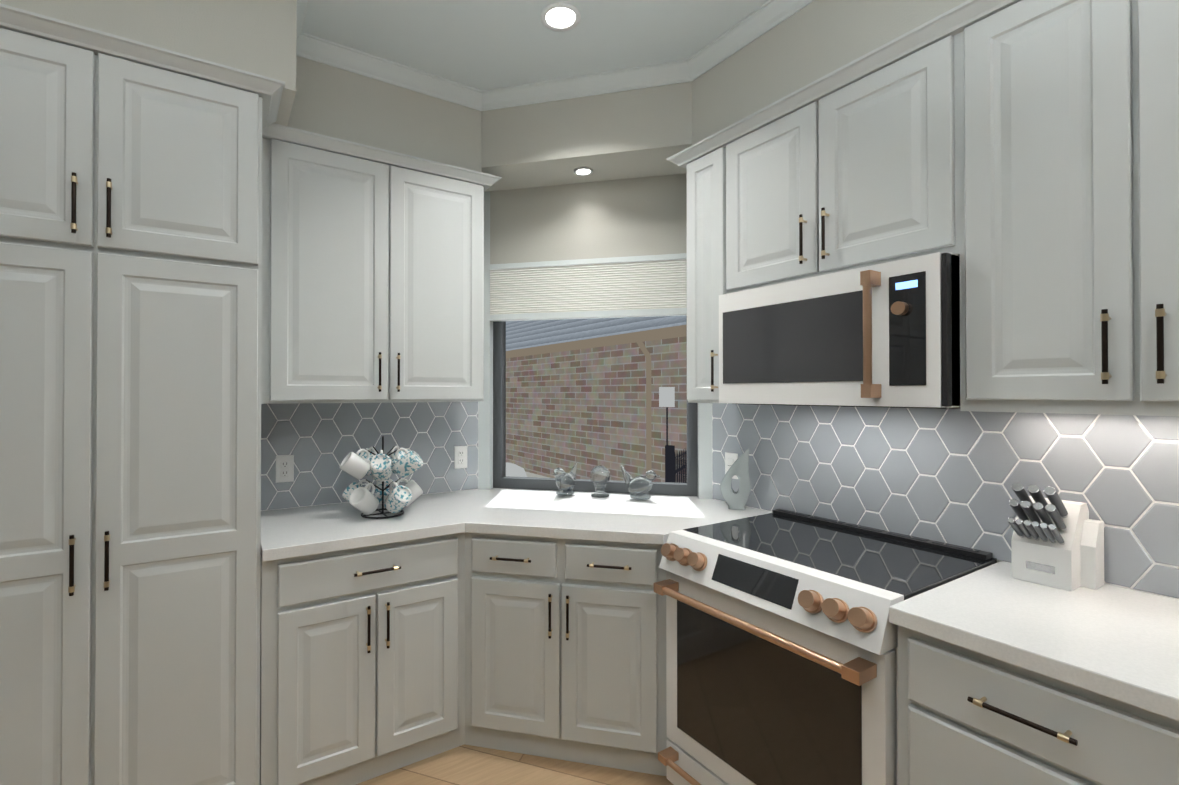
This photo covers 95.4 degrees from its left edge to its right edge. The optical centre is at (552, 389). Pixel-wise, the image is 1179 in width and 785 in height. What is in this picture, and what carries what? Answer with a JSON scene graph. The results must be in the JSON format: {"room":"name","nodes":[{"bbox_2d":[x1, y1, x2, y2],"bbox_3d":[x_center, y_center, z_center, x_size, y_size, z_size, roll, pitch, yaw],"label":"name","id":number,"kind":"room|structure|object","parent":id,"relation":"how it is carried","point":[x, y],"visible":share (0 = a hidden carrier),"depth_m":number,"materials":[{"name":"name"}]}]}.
{"room":"kitchen","nodes":[
{"label":"kitchen","id":0,"kind":"room"},
{"bbox_2d":[356,744,673,784],"bbox_3d":[-0.213,1.424,-0.543,5.000,0.001,6.000,0,0,-32],"label":"floor","id":1,"kind":"structure","parent":0,"point":[464,764],"depth_m":2.02,"materials":[{"name":"brown wood"}]},
{"bbox_2d":[0,28,261,784],"bbox_3d":[-1.513,0.233,1.805,0.899,2.416,0.651,0,0,-32],"label":"tall cabinet","id":2,"kind":"object","parent":1,"relation":"on","point":[130,355],"visible":1,"depth_m":1.57,"materials":[{"name":"white paint"}]},
{"bbox_2d":[0,3,501,190],"bbox_3d":[-1.394,-0.992,1.856,2.668,0.048,0.682,0,0,-32],"label":"crown molding","id":3,"kind":"structure","parent":2,"relation":"attached to","point":[269,90],"depth_m":1.70,"materials":[{"name":"white paint"}]},
{"bbox_2d":[260,532,668,784],"bbox_3d":[-0.168,1.007,2.306,1.916,0.872,1.208,0,0,-32],"label":"base cabinet","id":4,"kind":"object","parent":1,"relation":"on","point":[378,660],"visible":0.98,"depth_m":1.58,"materials":[{"name":"white paint"}]},
{"bbox_2d":[261,488,771,561],"bbox_3d":[-0.160,0.550,2.333,1.954,0.040,1.252,0,0,-32],"label":"countertop","id":5,"kind":"structure","parent":4,"relation":"on","point":[327,528],"depth_m":2.18,"materials":[{"name":"stone"}]},
{"bbox_2d":[340,436,422,518],"bbox_3d":[-0.719,0.364,2.269,0.345,0.330,0.334,0,0,-32],"label":"mug tree","id":6,"kind":"object","parent":5,"relation":"on","point":[381,467],"visible":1,"depth_m":2.20,"materials":[{"name":"ceramic"}]},
{"bbox_2d":[552,462,576,495],"bbox_3d":[0.062,0.451,2.680,0.194,0.161,0.089,0,0,-32],"label":"bird","id":7,"kind":"object","parent":5,"relation":"on","point":[565,483],"visible":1,"depth_m":2.64},
{"bbox_2d":[590,465,609,497],"bbox_3d":[0.237,0.456,2.676,0.100,0.151,0.100,0,0,-32],"label":"ball","id":8,"kind":"object","parent":5,"relation":"on","point":[600,476],"visible":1,"depth_m":2.65,"materials":[{"name":"clear glass"}]},
{"bbox_2d":[620,465,660,499],"bbox_3d":[0.423,0.451,2.577,0.105,0.161,0.179,0,0,-32],"label":"bird","id":9,"kind":"object","parent":5,"relation":"on","point":[640,487],"visible":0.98,"depth_m":2.55},
{"bbox_2d":[720,448,750,509],"bbox_3d":[0.809,0.395,2.370,0.096,0.270,0.110,0,0,-32],"label":"sculpture","id":10,"kind":"object","parent":5,"relation":"on","point":[738,499],"visible":1,"depth_m":2.35,"materials":[{"name":"grey"}]},
{"bbox_2d":[654,509,996,784],"bbox_3d":[0.852,0.971,1.770,0.729,0.937,0.760,0,0,-32],"label":"range","id":11,"kind":"object","parent":1,"relation":"on","point":[781,651],"visible":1,"depth_m":1.60,"materials":[{"name":"white metal"}]},
{"bbox_2d":[897,625,1178,784],"bbox_3d":[1.378,0.998,0.983,0.687,0.873,1.112,0,0,-32],"label":"base cabinet","id":12,"kind":"object","parent":1,"relation":"on","point":[967,717],"visible":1,"depth_m":1.11,"materials":[{"name":"white paint"}]},
{"bbox_2d":[889,561,1178,720],"bbox_3d":[1.391,0.540,0.986,0.664,0.040,1.134,0,0,-32],"label":"countertop","id":13,"kind":"structure","parent":12,"relation":"on","point":[1118,643],"depth_m":1.17,"materials":[{"name":"stone"}]},
{"bbox_2d":[1008,483,1103,590],"bbox_3d":[1.350,0.388,1.446,0.213,0.271,0.154,0,0,-32],"label":"knife block","id":14,"kind":"object","parent":13,"relation":"on","point":[1057,541],"visible":1,"depth_m":1.42,"materials":[{"name":"white wood"}]},
{"bbox_2d":[303,0,768,89],"bbox_3d":[-0.213,-1.426,-0.523,5.000,0.001,6.000,0,0,-32],"label":"ceiling","id":15,"kind":"structure","parent":0,"point":[484,44],"depth_m":2.12,"materials":[{"name":"white paint"}]},
{"bbox_2d":[0,0,967,191],"bbox_3d":[-0.213,-1.226,-0.525,5.000,0.401,6.000,0,0,-32],"label":"wall","id":16,"kind":"structure","parent":15,"relation":"attached to","point":[640,133],"depth_m":2.21,"materials":[{"name":"grey paint"}]},
{"bbox_2d":[574,167,592,175],"bbox_3d":[0.149,-1.060,2.607,0.092,0.008,0.092,0,0,-32],"label":"recessed light","id":17,"kind":"object","parent":16,"relation":"attached to","point":[582,171],"visible":1,"depth_m":2.60,"materials":[{"name":"white plastic"}]},
{"bbox_2d":[296,0,814,110],"bbox_3d":[-0.261,-1.393,-0.730,4.700,0.068,5.700,0,0,-32],"label":"crown molding","id":18,"kind":"structure","parent":15,"relation":"attached to","point":[767,16],"depth_m":2.32,"materials":[{"name":"white paint"}]},
{"bbox_2d":[541,2,580,31],"bbox_3d":[0.030,-1.404,2.023,0.151,0.008,0.151,0,0,-32],"label":"recessed light","id":19,"kind":"object","parent":15,"relation":"in","point":[560,16],"visible":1,"depth_m":2.02,"materials":[{"name":"white plastic"}]},
{"bbox_2d":[478,174,711,498],"bbox_3d":[0.205,0.022,2.810,1.216,2.850,0.140,0,0,13],"label":"wall","id":20,"kind":"structure","parent":0,"point":[643,216],"depth_m":2.76,"materials":[{"name":"white paint"}]},
{"bbox_2d":[490,253,686,321],"bbox_3d":[0.191,-0.517,2.754,1.068,0.297,0.056,0,0,13],"label":"window blind","id":21,"kind":"object","parent":20,"relation":"attached to","point":[637,286],"visible":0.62,"depth_m":2.73,"materials":[{"name":"white fabric"}]},
{"bbox_2d":[493,315,697,496],"bbox_3d":[0.205,-0.067,2.811,1.070,1.198,0.060,0,0,13],"label":"window","id":22,"kind":"structure","parent":20,"relation":"in","point":[501,479],"depth_m":2.84,"materials":[{"name":"clear glass"}]},
{"bbox_2d":[679,124,738,402],"bbox_3d":[0.781,-0.474,2.265,0.338,1.060,0.280,0,0,-32],"label":"upper cabinet","id":23,"kind":"object","parent":20,"relation":"attached to","point":[712,164],"depth_m":2.18,"materials":[{"name":"white paint"}]},
{"bbox_3d":[-0.244,-0.001,-0.482,5.240,2.850,6.120,0,0,-32],"label":"wall","id":24,"kind":"structure","parent":0,"visible":0},
{"bbox_2d":[261,402,477,510],"bbox_3d":[-0.849,0.290,2.594,1.058,0.482,0.010,0,0,-32],"label":"backsplash","id":25,"kind":"structure","parent":24,"relation":"attached to","point":[320,442],"depth_m":2.52,"materials":[{"name":"grey tile"}]},
{"bbox_2d":[276,455,293,482],"bbox_3d":[-1.186,0.352,2.373,0.072,0.118,0.008,0,0,-32],"label":"electrical outlet","id":26,"kind":"object","parent":25,"relation":"attached to","point":[284,468],"visible":1,"depth_m":2.37,"materials":[{"name":"white plastic"}]},
{"bbox_2d":[454,446,466,468],"bbox_3d":[-0.481,0.356,2.812,0.072,0.118,0.008,0,0,-32],"label":"electrical outlet","id":27,"kind":"object","parent":25,"relation":"attached to","point":[460,457],"visible":1,"depth_m":2.81,"materials":[{"name":"white plastic"}]},
{"bbox_2d":[261,138,483,403],"bbox_3d":[-0.796,-0.457,2.405,0.944,1.028,0.375,0,0,-32],"label":"upper cabinet","id":28,"kind":"object","parent":24,"relation":"attached to","point":[372,281],"visible":1,"depth_m":2.24,"materials":[{"name":"white paint"}]},
{"bbox_2d":[739,8,958,290],"bbox_3d":[1.026,-0.687,1.871,0.338,0.639,0.784,0,0,-32],"label":"upper cabinet","id":29,"kind":"object","parent":24,"relation":"attached to","point":[857,167],"depth_m":1.67,"materials":[{"name":"white paint"}]},
{"bbox_2d":[719,252,959,408],"bbox_3d":[0.984,-0.155,1.833,0.447,0.421,0.764,0,0,-32],"label":"over-the-range microwave","id":30,"kind":"object","parent":29,"relation":"attached to","point":[886,334],"visible":0.88,"depth_m":1.64,"materials":[{"name":"white metal"}]},
{"bbox_2d":[712,403,1178,598],"bbox_3d":[1.420,0.283,1.563,0.010,0.482,2.440,0,0,-32],"label":"backsplash","id":31,"kind":"structure","parent":24,"relation":"attached to","point":[951,476],"depth_m":1.72,"materials":[{"name":"grey tile"}]},
{"bbox_2d":[725,452,737,478],"bbox_3d":[0.830,0.355,2.493,0.009,0.118,0.072,0,0,-32],"label":"light switch","id":32,"kind":"object","parent":31,"relation":"attached to","point":[731,459],"visible":0.65,"depth_m":2.50,"materials":[{"name":"white plastic"}]},
{"bbox_2d":[959,0,1178,415],"bbox_3d":[1.407,-0.487,1.258,0.338,1.048,0.793,0,0,-32],"label":"upper cabinet","id":33,"kind":"object","parent":24,"relation":"attached to","point":[1020,158],"depth_m":1.26,"materials":[{"name":"white paint"}]},
{"label":"outside","id":34,"kind":"structure","parent":0,"visible":0},
{"bbox_2d":[525,471,548,477],"bbox_3d":[-4.079,1.785,8.236,9.700,0.001,19.000,0,0,-32],"label":"patio","id":35,"kind":"structure","parent":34,"point":[533,475],"depth_m":11.24,"materials":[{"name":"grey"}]},
{"bbox_2d":[506,462,526,476],"bbox_3d":[-0.595,1.367,6.990,0.540,0.820,0.540,0,0,-32],"label":"tank","id":36,"kind":"object","parent":35,"relation":"on","point":[516,471],"depth_m":6.85,"materials":[{"name":"white"}]},
{"bbox_2d":[506,336,686,481],"bbox_3d":[0.040,0.518,10.805,0.001,2.570,19.000,0,0,-32],"label":"brick wall","id":37,"kind":"structure","parent":35,"relation":"on","point":[601,371],"depth_m":9.65,"materials":[{"name":"brown brick"}]},
{"bbox_2d":[659,387,674,444],"bbox_3d":[1.714,0.824,8.040,0.068,1.720,0.260,0,0,-32],"label":"sign","id":38,"kind":"object","parent":37,"relation":"attached to","point":[662,393],"depth_m":8.03,"materials":[{"name":"white metal"}]},
{"bbox_2d":[665,445,686,482],"bbox_3d":[1.685,1.226,6.980,1.162,1.100,0.755,0,0,-32],"label":"iron fence","id":39,"kind":"object","parent":35,"relation":"on","point":[670,463],"depth_m":6.59,"materials":[{"name":"black metal"}]},
{"bbox_2d":[506,315,685,350],"bbox_3d":[2.435,-2.741,12.316,6.360,3.790,19.000,0,0,-32],"label":"roof","id":40,"kind":"structure","parent":34,"point":[604,329],"depth_m":10.42,"materials":[{"name":"grey"}]},
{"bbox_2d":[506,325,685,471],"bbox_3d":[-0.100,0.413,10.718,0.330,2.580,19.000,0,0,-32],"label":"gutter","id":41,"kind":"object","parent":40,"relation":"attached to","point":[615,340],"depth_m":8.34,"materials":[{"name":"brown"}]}
]}

